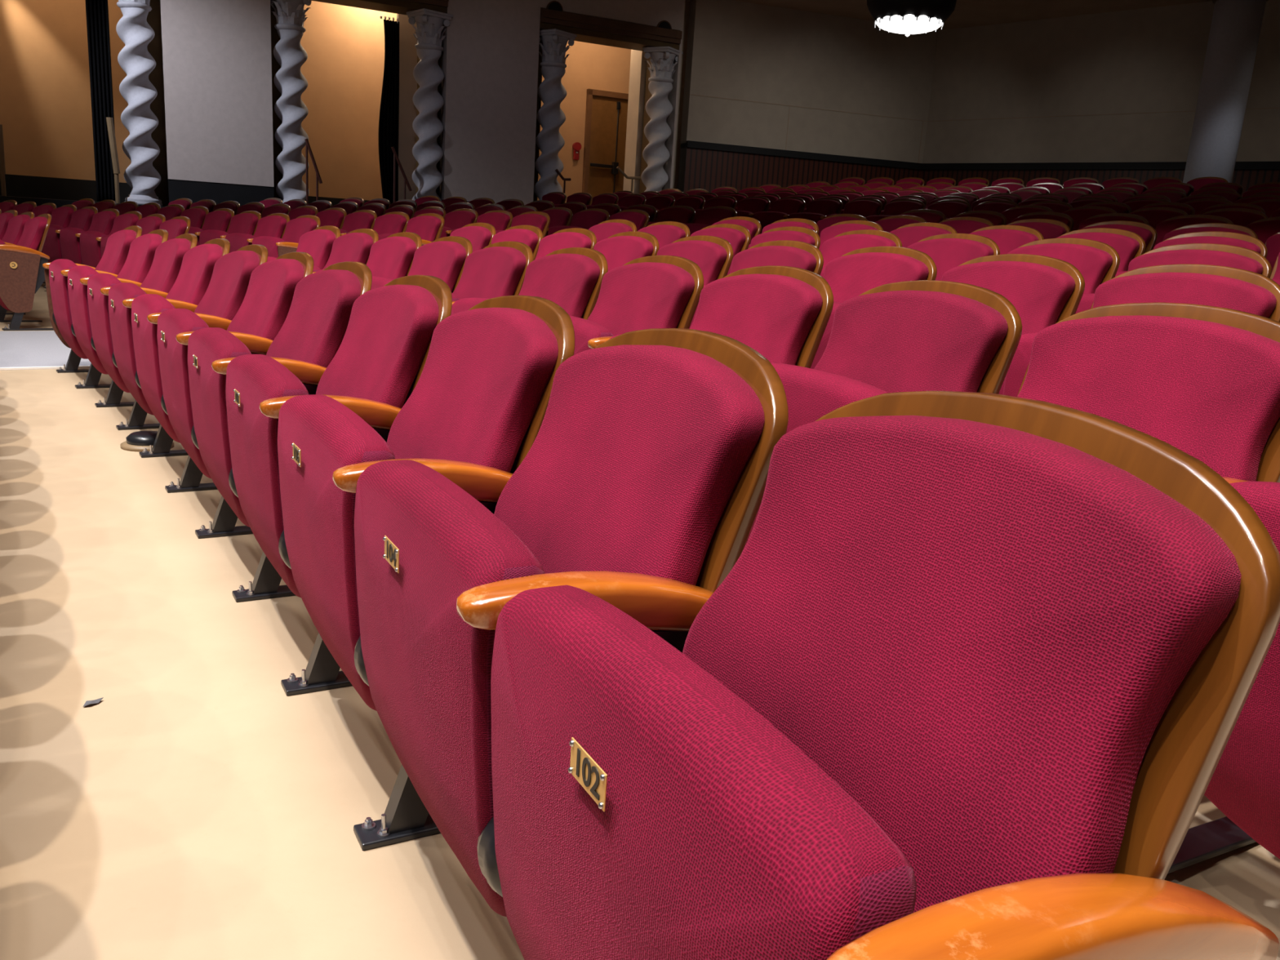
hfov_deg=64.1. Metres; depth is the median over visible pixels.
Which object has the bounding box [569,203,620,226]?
seat
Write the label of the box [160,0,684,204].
wall
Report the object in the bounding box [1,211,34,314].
seat
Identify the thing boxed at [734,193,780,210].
seat
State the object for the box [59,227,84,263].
seat cushion
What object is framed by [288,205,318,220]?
seat
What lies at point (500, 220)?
cushion
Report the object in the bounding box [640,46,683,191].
twisted column
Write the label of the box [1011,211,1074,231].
seat
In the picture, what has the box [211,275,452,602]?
seat
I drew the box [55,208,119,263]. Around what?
seat
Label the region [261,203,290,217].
seat
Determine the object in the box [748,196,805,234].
seat
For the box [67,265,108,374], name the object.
seat cushion
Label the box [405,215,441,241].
cushion
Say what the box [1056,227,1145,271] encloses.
seat
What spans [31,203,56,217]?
seat
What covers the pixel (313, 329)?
cushion
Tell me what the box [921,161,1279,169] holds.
trim
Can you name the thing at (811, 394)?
seat cushion
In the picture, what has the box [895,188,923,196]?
seat
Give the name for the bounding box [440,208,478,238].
seat
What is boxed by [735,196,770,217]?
seat
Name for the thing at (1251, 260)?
cushion
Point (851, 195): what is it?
seat
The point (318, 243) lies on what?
cushion
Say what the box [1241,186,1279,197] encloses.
seat
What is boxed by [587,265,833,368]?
seat
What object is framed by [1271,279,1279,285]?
seat cushion
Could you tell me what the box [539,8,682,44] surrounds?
trim
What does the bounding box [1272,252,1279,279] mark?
cushion
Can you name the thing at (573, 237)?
seat
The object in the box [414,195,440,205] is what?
seat
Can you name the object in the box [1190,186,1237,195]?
seat
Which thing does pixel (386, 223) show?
cushion
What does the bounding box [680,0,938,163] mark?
wall
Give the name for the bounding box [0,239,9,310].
seat cushion
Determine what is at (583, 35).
trim
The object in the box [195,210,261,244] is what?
seat
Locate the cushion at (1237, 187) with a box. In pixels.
[1198,183,1240,193]
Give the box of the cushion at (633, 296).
[586,262,694,336]
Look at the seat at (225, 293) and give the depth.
3.68 m
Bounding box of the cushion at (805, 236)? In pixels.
[750,230,815,247]
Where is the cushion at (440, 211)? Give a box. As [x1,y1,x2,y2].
[413,208,443,217]
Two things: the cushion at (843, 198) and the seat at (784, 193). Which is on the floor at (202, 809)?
the seat at (784, 193)
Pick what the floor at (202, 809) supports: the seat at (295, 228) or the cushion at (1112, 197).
the seat at (295, 228)
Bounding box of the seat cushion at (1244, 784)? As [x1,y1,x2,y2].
[1204,480,1279,859]
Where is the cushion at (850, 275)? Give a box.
[823,252,928,302]
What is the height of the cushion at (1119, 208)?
0.439 m
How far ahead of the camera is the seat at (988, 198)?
11.49 m
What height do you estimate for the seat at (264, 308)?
0.848 m
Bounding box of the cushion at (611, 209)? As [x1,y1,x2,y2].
[587,204,618,220]
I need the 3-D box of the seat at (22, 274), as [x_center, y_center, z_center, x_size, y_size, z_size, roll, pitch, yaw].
[-4.708,-1.596,7.765,0.446,0.848,0.671,-8,18,-40]
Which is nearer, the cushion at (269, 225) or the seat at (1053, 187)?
the cushion at (269, 225)
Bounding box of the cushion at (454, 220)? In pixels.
[443,210,475,230]
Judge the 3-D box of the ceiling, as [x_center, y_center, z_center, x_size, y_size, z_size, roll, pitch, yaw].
[6.680,-6.392,8.996,42.709,1.200,26.511,16,18,41]
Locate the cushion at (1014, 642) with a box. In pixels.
[682,415,1241,912]
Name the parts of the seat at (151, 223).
armrest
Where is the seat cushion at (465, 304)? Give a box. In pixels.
[450,297,488,315]
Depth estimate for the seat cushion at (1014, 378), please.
2.80 m
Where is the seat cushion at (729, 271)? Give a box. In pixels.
[727,261,732,275]
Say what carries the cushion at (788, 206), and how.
on the seat at (789, 205)
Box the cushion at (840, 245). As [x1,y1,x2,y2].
[821,234,896,266]
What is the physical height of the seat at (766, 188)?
0.840 m
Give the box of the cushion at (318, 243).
[296,229,335,269]
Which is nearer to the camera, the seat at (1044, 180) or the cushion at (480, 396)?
the cushion at (480, 396)
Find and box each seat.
[0,200,17,213]
[0,209,17,239]
[0,213,53,330]
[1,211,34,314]
[13,201,36,215]
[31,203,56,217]
[41,204,76,283]
[42,206,97,288]
[42,225,142,373]
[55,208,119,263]
[60,229,168,388]
[71,198,94,209]
[75,211,142,267]
[80,233,197,407]
[92,200,115,212]
[95,213,165,257]
[100,238,230,430]
[113,200,137,215]
[122,244,267,457]
[134,202,160,217]
[146,251,313,493]
[157,204,184,221]
[159,216,190,240]
[168,198,192,210]
[175,261,372,538]
[180,205,208,228]
[188,208,234,246]
[190,199,215,213]
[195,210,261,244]
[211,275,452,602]
[213,200,239,215]
[220,213,289,253]
[236,202,264,216]
[246,214,320,257]
[259,197,282,208]
[259,295,574,711]
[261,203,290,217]
[266,225,340,269]
[282,199,306,210]
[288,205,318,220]
[306,200,332,212]
[312,228,378,271]
[312,231,422,279]
[315,207,346,229]
[331,201,358,214]
[332,328,788,916]
[338,209,377,233]
[339,197,364,208]
[340,211,409,235]
[357,203,386,217]
[364,198,390,209]
[370,235,472,293]
[378,213,444,245]
[384,204,415,218]
[389,199,417,211]
[413,206,445,218]
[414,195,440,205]
[416,200,444,211]
[440,196,466,207]
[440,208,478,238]
[444,202,474,214]
[445,209,512,234]
[449,222,495,252]
[450,247,608,319]
[451,241,533,301]
[456,391,1279,959]
[468,197,494,209]
[475,204,505,216]
[491,225,542,260]
[495,199,524,210]
[495,211,550,237]
[506,205,537,217]
[524,191,566,205]
[524,200,554,211]
[535,227,596,259]
[542,207,572,236]
[546,208,609,235]
[554,192,591,207]
[555,201,586,217]
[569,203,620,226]
[569,255,703,355]
[586,193,618,208]
[586,209,649,231]
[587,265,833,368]
[588,219,636,242]
[591,190,633,204]
[593,231,658,271]
[617,193,646,211]
[622,204,657,222]
[637,221,689,248]
[639,191,660,204]
[646,194,675,222]
[647,205,695,226]
[656,195,705,213]
[657,188,681,194]
[657,235,733,284]
[666,191,688,205]
[684,206,737,235]
[685,189,708,195]
[688,240,823,328]
[689,223,751,259]
[692,195,737,223]
[694,191,717,207]
[702,192,748,208]
[711,186,737,192]
[711,216,761,244]
[713,189,736,195]
[727,226,820,275]
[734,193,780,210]
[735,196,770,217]
[738,186,764,193]
[742,190,766,197]
[742,280,1022,551]
[747,217,818,248]
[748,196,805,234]
[759,184,781,192]
[766,187,794,193]
[768,193,813,211]
[773,190,797,198]
[783,197,843,222]
[786,184,809,192]
[796,187,824,194]
[803,194,849,212]
[804,181,830,187]
[804,191,830,199]
[810,246,937,368]
[816,185,839,192]
[816,213,867,236]
[818,220,883,252]
[820,198,882,219]
[820,229,902,277]
[827,187,855,195]
[834,181,858,188]
[837,191,864,201]
[839,177,865,185]
[840,195,887,213]
[845,185,870,192]
[861,188,888,195]
[863,182,888,188]
[865,199,924,222]
[866,177,894,185]
[871,191,900,204]
[874,215,927,232]
[876,185,902,192]
[880,195,926,214]
[889,222,957,247]
[894,182,920,189]
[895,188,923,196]
[896,177,924,186]
[898,208,946,222]
[906,191,938,208]
[906,233,999,280]
[910,186,937,192]
[925,182,953,190]
[925,192,978,208]
[926,177,955,186]
[927,199,970,219]
[928,195,968,205]
[932,189,960,197]
[938,217,994,234]
[941,253,1084,395]
[943,186,973,192]
[952,210,1006,226]
[957,177,989,186]
[959,182,988,191]
[968,225,1044,254]
[969,189,1000,199]
[969,196,1013,211]
[973,200,1018,213]
[978,186,1010,193]
[985,192,1022,204]
[991,177,1024,186]
[995,182,1025,192]
[1001,204,1053,225]
[1003,263,1279,396]
[1007,218,1071,239]
[1007,237,1119,294]
[1009,189,1042,201]
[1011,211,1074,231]
[1016,186,1050,193]
[1017,196,1062,205]
[1017,302,1279,482]
[1026,177,1060,186]
[1026,193,1068,203]
[1030,200,1072,213]
[1031,182,1063,193]
[1052,190,1087,203]
[1055,186,1093,194]
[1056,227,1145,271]
[1062,177,1098,187]
[1062,205,1116,231]
[1070,182,1105,193]
[1075,243,1271,313]
[1078,213,1149,230]
[1081,220,1157,253]
[1096,186,1137,195]
[1098,190,1134,202]
[1102,177,1139,188]
[1109,182,1147,195]
[1115,231,1267,276]
[1124,198,1170,212]
[1128,207,1187,229]
[1137,202,1195,214]
[1142,177,1182,189]
[1142,186,1186,195]
[1145,190,1186,202]
[1152,214,1234,249]
[1153,182,1194,195]
[1163,222,1257,240]
[1167,476,1279,873]
[1184,198,1233,214]
[1186,177,1227,191]
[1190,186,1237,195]
[1196,190,1241,203]
[1198,182,1243,195]
[1200,203,1265,214]
[1202,208,1267,226]
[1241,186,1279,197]
[1244,216,1279,244]
[1248,199,1279,217]
[1264,231,1279,271]
[1270,252,1279,285]
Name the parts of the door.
vertical rod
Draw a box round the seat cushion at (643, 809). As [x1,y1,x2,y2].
[490,585,916,959]
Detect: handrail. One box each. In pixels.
[0,124,6,195]
[106,117,119,203]
[304,138,322,204]
[391,146,412,202]
[555,168,571,193]
[616,166,640,191]
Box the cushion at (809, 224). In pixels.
[761,221,814,233]
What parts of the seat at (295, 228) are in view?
armrest, panel, armrest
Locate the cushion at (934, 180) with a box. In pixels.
[926,178,954,185]
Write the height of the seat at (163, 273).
0.848 m
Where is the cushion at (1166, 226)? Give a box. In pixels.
[1155,217,1227,241]
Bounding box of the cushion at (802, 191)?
[796,189,820,194]
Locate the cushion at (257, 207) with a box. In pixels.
[236,204,262,214]
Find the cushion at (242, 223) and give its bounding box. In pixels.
[226,213,257,235]
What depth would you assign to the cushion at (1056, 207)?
9.94 m
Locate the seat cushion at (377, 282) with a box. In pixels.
[370,275,393,289]
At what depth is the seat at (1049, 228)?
6.64 m
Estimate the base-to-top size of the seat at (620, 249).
0.848 m
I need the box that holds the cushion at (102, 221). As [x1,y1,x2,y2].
[88,210,115,235]
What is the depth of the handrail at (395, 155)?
15.40 m
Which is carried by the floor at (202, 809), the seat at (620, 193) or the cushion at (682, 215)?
the seat at (620, 193)
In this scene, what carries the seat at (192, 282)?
on the floor at (202, 809)
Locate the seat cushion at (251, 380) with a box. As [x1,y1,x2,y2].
[225,354,308,597]
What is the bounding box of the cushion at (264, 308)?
[226,258,303,340]
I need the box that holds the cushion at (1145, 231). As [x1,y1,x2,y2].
[1081,224,1152,248]
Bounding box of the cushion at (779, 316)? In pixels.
[689,273,822,365]
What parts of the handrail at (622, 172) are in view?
rail, post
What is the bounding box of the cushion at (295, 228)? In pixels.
[281,217,316,243]
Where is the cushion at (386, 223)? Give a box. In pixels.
[373,213,406,235]
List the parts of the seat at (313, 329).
number plate, foot plate, armrest, leg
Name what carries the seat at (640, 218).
on the floor at (202, 809)
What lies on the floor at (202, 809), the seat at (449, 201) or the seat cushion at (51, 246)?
the seat at (449, 201)
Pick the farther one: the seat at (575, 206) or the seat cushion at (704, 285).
the seat at (575, 206)
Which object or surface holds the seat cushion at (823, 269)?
on the seat at (843, 243)
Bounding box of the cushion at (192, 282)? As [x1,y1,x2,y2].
[165,244,222,305]
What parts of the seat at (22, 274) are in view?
leg, panel, foot plate, armrest, foot plate, leg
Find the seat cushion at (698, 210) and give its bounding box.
[692,208,703,223]
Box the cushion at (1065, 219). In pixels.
[1011,214,1070,226]
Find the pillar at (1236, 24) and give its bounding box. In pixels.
[1182,0,1268,183]
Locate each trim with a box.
[146,0,168,206]
[270,0,447,199]
[403,0,448,7]
[533,7,679,201]
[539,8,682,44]
[680,140,922,169]
[689,93,927,163]
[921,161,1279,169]
[927,106,1279,121]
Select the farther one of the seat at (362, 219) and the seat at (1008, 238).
the seat at (362, 219)
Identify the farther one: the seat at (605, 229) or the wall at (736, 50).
the wall at (736, 50)
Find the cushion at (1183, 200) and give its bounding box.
[1175,196,1221,203]
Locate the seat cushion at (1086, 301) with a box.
[1075,293,1094,313]
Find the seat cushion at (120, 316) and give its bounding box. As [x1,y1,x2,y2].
[108,282,154,415]
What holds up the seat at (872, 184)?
on the floor at (202, 809)
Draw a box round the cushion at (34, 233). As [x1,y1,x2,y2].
[16,216,47,249]
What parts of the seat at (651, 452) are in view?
number plate, foot plate, armrest, leg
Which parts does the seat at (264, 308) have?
armrest, leg, foot plate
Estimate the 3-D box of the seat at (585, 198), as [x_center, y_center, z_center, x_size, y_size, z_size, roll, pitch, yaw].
[-1.066,-3.970,15.618,0.456,0.840,0.614,-10,19,-44]
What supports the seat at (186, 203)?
on the floor at (202, 809)
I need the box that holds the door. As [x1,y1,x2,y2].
[582,88,628,204]
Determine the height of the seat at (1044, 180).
0.840 m
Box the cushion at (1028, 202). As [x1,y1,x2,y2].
[1017,199,1053,205]
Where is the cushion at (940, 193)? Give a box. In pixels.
[932,191,956,197]
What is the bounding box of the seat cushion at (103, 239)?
[100,234,111,257]
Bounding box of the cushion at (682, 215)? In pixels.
[655,207,693,223]
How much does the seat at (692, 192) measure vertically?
0.840 m
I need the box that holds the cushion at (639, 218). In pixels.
[609,211,646,231]
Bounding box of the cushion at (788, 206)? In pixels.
[769,198,803,214]
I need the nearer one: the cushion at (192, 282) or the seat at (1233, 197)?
the cushion at (192, 282)
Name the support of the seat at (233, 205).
on the floor at (202, 809)
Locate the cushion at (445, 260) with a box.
[407,240,466,291]
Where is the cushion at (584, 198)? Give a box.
[566,194,590,204]
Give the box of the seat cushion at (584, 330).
[569,315,613,355]
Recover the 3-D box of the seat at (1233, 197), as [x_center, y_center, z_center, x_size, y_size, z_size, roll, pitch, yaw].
[6.075,-2.716,11.080,0.456,0.840,0.614,-6,16,-35]
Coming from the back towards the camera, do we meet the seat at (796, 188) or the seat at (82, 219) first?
the seat at (796, 188)
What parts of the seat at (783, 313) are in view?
armrest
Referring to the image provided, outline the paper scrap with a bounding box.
[83,697,103,706]
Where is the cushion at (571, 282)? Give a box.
[518,253,599,318]
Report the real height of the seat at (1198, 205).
0.840 m
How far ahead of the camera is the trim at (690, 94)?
18.09 m
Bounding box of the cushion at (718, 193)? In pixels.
[713,191,733,195]
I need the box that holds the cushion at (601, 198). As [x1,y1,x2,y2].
[591,194,617,205]
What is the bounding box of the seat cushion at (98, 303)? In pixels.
[87,273,129,392]
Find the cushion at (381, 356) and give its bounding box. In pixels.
[315,284,439,408]
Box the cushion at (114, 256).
[94,229,136,275]
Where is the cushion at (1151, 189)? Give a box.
[1142,188,1183,194]
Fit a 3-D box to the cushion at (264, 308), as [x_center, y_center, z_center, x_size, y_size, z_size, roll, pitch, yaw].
[-1.227,-0.501,3.340,0.213,0.439,0.499,-5,16,-32]
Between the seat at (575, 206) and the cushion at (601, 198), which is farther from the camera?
the cushion at (601, 198)
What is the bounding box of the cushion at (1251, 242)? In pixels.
[1153,235,1261,253]
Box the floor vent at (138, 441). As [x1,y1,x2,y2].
[120,431,173,452]
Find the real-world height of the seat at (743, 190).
0.840 m
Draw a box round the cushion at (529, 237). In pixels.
[491,228,537,253]
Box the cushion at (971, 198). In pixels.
[945,194,977,208]
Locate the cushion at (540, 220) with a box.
[511,213,546,231]
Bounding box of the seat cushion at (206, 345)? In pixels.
[187,327,251,527]
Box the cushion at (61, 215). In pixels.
[49,206,73,227]
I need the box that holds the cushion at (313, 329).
[266,269,360,367]
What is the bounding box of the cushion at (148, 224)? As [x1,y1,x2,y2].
[136,216,162,235]
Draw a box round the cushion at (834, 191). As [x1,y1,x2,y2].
[827,189,850,195]
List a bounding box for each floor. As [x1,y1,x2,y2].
[0,195,165,208]
[0,280,1279,959]
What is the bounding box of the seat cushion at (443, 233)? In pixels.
[440,226,452,238]
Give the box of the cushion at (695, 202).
[675,196,702,209]
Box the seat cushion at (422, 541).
[354,459,545,916]
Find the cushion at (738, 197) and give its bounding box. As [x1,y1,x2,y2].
[724,194,746,207]
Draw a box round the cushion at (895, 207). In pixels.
[883,200,922,215]
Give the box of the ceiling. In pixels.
[684,0,1212,30]
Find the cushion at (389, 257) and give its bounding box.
[366,236,416,279]
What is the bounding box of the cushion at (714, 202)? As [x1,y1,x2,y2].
[705,197,734,208]
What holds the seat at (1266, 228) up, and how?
on the floor at (202, 809)
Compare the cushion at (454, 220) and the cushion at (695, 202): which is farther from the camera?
the cushion at (695, 202)
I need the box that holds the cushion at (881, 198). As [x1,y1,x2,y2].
[852,196,884,205]
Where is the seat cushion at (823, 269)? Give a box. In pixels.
[820,266,825,277]
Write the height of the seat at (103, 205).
0.848 m
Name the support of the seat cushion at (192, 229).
on the seat at (220, 219)
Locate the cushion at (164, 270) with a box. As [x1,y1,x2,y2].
[139,238,190,293]
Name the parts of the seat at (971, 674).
armrest, number plate, leg, armrest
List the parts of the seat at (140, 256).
armrest, foot plate, leg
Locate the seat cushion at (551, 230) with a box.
[547,225,582,235]
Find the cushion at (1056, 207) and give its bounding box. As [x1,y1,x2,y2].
[1034,203,1070,213]
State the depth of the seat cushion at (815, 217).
12.06 m
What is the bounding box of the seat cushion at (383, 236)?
[378,233,394,239]
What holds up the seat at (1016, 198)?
on the floor at (202, 809)
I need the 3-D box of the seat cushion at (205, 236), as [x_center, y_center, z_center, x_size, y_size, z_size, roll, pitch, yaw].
[-4.002,-2.101,9.717,0.167,0.532,0.595,-8,18,-41]
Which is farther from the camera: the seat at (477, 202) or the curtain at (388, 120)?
the curtain at (388, 120)
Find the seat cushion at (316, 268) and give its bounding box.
[312,264,320,271]
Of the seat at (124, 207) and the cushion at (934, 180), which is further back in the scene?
the cushion at (934, 180)
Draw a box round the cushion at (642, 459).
[493,344,764,585]
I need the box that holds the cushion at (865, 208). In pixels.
[843,200,879,217]
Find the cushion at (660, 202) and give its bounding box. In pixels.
[646,195,673,209]
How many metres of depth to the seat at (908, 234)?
6.21 m
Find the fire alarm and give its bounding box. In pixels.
[572,142,581,159]
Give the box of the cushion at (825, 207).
[805,199,840,216]
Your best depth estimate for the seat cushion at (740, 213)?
12.85 m
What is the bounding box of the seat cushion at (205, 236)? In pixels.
[199,229,228,244]
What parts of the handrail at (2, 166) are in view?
rail, post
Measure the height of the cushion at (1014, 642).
0.439 m
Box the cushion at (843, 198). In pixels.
[819,195,847,209]
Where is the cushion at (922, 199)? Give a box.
[888,197,924,203]
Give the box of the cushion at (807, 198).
[786,195,812,208]
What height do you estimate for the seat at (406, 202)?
0.848 m
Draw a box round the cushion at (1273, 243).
[1266,233,1279,261]
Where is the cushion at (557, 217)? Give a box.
[542,208,569,227]
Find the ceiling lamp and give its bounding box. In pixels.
[866,0,956,36]
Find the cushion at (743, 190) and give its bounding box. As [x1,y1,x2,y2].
[738,188,762,193]
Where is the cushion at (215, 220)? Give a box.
[201,210,231,231]
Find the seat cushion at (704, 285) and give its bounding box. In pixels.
[688,284,706,328]
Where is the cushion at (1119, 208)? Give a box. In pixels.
[1084,204,1128,213]
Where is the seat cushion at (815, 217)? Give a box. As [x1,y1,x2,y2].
[787,212,824,222]
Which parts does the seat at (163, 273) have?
armrest, leg, foot plate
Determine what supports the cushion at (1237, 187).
on the seat at (1237, 187)
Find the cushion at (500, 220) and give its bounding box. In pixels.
[476,212,510,230]
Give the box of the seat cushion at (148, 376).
[131,293,180,443]
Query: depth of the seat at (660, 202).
14.34 m
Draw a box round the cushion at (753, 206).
[736,198,768,213]
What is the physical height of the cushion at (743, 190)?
0.439 m
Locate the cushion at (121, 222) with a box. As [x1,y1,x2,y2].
[108,213,138,235]
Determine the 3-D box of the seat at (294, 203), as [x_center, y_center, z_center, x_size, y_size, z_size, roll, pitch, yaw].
[-4.688,-3.273,13.454,0.670,0.848,0.456,16,18,42]
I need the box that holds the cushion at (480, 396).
[386,307,558,472]
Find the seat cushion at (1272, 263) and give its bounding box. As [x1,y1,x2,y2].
[1268,261,1275,271]
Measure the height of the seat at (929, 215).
0.848 m
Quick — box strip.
[0,365,89,369]
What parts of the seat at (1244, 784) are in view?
foot plate, armrest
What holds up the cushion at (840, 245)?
on the seat at (843, 243)
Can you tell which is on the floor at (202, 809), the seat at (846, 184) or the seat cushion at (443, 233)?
the seat at (846, 184)
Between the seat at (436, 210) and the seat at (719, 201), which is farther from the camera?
the seat at (719, 201)
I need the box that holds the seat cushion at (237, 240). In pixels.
[225,232,255,253]
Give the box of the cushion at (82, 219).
[67,208,94,231]
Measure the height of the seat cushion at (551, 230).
0.532 m
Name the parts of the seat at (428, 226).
armrest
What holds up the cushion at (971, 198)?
on the seat at (971, 197)
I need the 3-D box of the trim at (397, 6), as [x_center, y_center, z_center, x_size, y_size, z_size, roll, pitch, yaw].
[-4.222,-5.640,15.317,2.508,3.360,0.570,-3,15,-26]
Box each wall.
[0,0,631,202]
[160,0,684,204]
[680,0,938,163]
[922,0,1279,163]
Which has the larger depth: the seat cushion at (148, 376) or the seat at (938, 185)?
the seat at (938, 185)
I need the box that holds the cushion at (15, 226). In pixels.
[1,214,30,244]
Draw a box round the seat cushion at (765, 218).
[752,211,786,234]
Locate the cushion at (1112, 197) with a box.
[1071,195,1115,201]
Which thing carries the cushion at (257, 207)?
on the seat at (257, 206)
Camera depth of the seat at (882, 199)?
12.67 m
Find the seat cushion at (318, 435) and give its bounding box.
[277,394,395,711]
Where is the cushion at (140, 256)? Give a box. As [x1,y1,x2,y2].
[116,233,161,283]
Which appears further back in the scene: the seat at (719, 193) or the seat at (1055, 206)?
the seat at (719, 193)
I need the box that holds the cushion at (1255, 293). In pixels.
[1092,272,1276,318]
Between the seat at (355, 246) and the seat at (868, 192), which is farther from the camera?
the seat at (868, 192)
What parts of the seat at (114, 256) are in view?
panel, armrest, foot plate, leg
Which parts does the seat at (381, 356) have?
number plate, foot plate, armrest, leg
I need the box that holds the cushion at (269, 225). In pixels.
[253,215,286,238]
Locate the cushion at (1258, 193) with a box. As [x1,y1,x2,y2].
[1255,192,1279,195]
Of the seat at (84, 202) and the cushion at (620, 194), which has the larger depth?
the cushion at (620, 194)
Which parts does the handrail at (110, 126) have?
rail, post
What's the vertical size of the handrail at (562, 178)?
0.984 m
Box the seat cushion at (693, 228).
[684,223,710,235]
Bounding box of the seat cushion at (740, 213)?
[735,210,752,217]
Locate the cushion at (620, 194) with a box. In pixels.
[613,191,631,203]
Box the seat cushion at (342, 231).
[338,228,347,233]
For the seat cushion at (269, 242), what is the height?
0.532 m
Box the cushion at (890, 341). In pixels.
[813,290,1008,392]
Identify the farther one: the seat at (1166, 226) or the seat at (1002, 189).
the seat at (1002, 189)
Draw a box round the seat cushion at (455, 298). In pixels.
[451,293,459,301]
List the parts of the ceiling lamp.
glass dish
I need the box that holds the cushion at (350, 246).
[323,232,373,268]
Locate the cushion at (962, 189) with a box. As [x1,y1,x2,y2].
[944,187,971,192]
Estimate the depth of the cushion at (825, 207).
12.23 m
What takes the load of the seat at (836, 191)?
on the floor at (202, 809)
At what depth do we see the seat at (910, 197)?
12.27 m
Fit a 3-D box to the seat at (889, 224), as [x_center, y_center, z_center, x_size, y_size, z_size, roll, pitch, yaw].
[1.786,-1.569,7.698,0.456,0.848,0.616,-6,16,-34]
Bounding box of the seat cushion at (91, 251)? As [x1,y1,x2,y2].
[80,231,105,267]
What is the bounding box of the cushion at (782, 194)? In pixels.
[773,191,794,198]
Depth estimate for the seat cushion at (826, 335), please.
3.47 m
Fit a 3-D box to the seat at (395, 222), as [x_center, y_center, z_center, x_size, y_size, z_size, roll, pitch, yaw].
[-2.512,-2.139,9.772,0.456,0.848,0.682,-8,18,-40]
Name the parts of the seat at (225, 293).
armrest, leg, foot plate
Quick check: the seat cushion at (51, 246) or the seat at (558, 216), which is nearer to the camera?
the seat cushion at (51, 246)
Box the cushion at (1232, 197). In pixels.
[1201,192,1239,203]
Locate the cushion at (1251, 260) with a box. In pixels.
[1128,249,1262,274]
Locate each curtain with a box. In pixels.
[84,0,115,201]
[378,15,399,204]
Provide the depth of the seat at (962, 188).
14.45 m
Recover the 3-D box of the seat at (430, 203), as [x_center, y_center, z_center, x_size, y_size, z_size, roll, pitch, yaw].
[-2.817,-3.148,13.083,0.456,0.848,0.671,-9,19,-43]
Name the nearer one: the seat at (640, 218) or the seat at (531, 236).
the seat at (531, 236)
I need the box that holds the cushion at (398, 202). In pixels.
[389,200,414,208]
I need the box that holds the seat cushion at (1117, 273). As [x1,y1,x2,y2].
[1115,271,1127,276]
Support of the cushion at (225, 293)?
on the seat at (225, 293)
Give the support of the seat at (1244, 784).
on the floor at (202, 809)
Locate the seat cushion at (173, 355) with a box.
[156,308,211,478]
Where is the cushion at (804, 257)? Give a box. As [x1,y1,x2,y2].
[729,245,816,273]
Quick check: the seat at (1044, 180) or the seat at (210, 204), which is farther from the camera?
the seat at (1044, 180)
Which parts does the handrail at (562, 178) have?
rail, post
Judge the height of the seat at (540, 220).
0.848 m
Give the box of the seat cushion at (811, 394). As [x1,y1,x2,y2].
[742,362,888,551]
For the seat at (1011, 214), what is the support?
on the floor at (202, 809)
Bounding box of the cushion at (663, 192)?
[657,190,678,194]
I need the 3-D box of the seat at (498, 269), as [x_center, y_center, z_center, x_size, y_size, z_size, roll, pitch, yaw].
[-0.741,-0.570,4.255,0.456,0.848,0.616,-5,16,-32]
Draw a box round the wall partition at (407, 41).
[396,1,689,200]
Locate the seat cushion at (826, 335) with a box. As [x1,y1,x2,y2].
[810,301,841,368]
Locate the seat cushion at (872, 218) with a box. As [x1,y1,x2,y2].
[866,214,893,222]
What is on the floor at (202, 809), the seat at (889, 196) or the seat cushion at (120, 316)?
the seat at (889, 196)
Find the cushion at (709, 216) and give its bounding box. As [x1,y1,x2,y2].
[694,208,733,225]
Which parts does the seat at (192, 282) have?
armrest, leg, foot plate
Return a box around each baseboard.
[0,173,368,205]
[167,178,495,206]
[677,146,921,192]
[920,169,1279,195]
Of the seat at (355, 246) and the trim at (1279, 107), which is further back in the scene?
the trim at (1279, 107)
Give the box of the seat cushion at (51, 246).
[42,224,63,262]
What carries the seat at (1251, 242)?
on the floor at (202, 809)
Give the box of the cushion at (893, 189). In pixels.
[878,186,901,192]
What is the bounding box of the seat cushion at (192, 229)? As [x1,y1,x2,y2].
[188,226,203,246]
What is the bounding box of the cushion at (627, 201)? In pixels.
[617,195,644,207]
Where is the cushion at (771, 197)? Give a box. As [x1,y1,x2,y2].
[754,195,778,208]
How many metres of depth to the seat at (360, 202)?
14.30 m
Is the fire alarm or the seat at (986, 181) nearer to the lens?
the seat at (986, 181)
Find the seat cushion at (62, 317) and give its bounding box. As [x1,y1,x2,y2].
[48,258,88,359]
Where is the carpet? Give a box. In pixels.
[0,330,91,367]
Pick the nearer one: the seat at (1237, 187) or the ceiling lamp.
the seat at (1237, 187)
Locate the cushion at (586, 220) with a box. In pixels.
[570,210,607,229]
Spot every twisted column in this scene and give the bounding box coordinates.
[115,0,162,206]
[270,0,311,203]
[406,8,453,200]
[533,28,577,199]
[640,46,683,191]
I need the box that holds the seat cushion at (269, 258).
[266,256,276,262]
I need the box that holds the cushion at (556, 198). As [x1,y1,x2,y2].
[542,193,564,204]
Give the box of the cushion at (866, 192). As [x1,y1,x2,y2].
[861,190,884,195]
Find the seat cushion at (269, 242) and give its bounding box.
[252,235,284,257]
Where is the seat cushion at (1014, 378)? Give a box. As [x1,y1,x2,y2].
[1003,332,1038,396]
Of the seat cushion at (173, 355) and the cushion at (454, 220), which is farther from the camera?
the cushion at (454, 220)
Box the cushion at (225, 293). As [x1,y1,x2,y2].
[194,250,259,319]
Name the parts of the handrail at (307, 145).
post, rail, post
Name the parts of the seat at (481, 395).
number plate, foot plate, armrest, leg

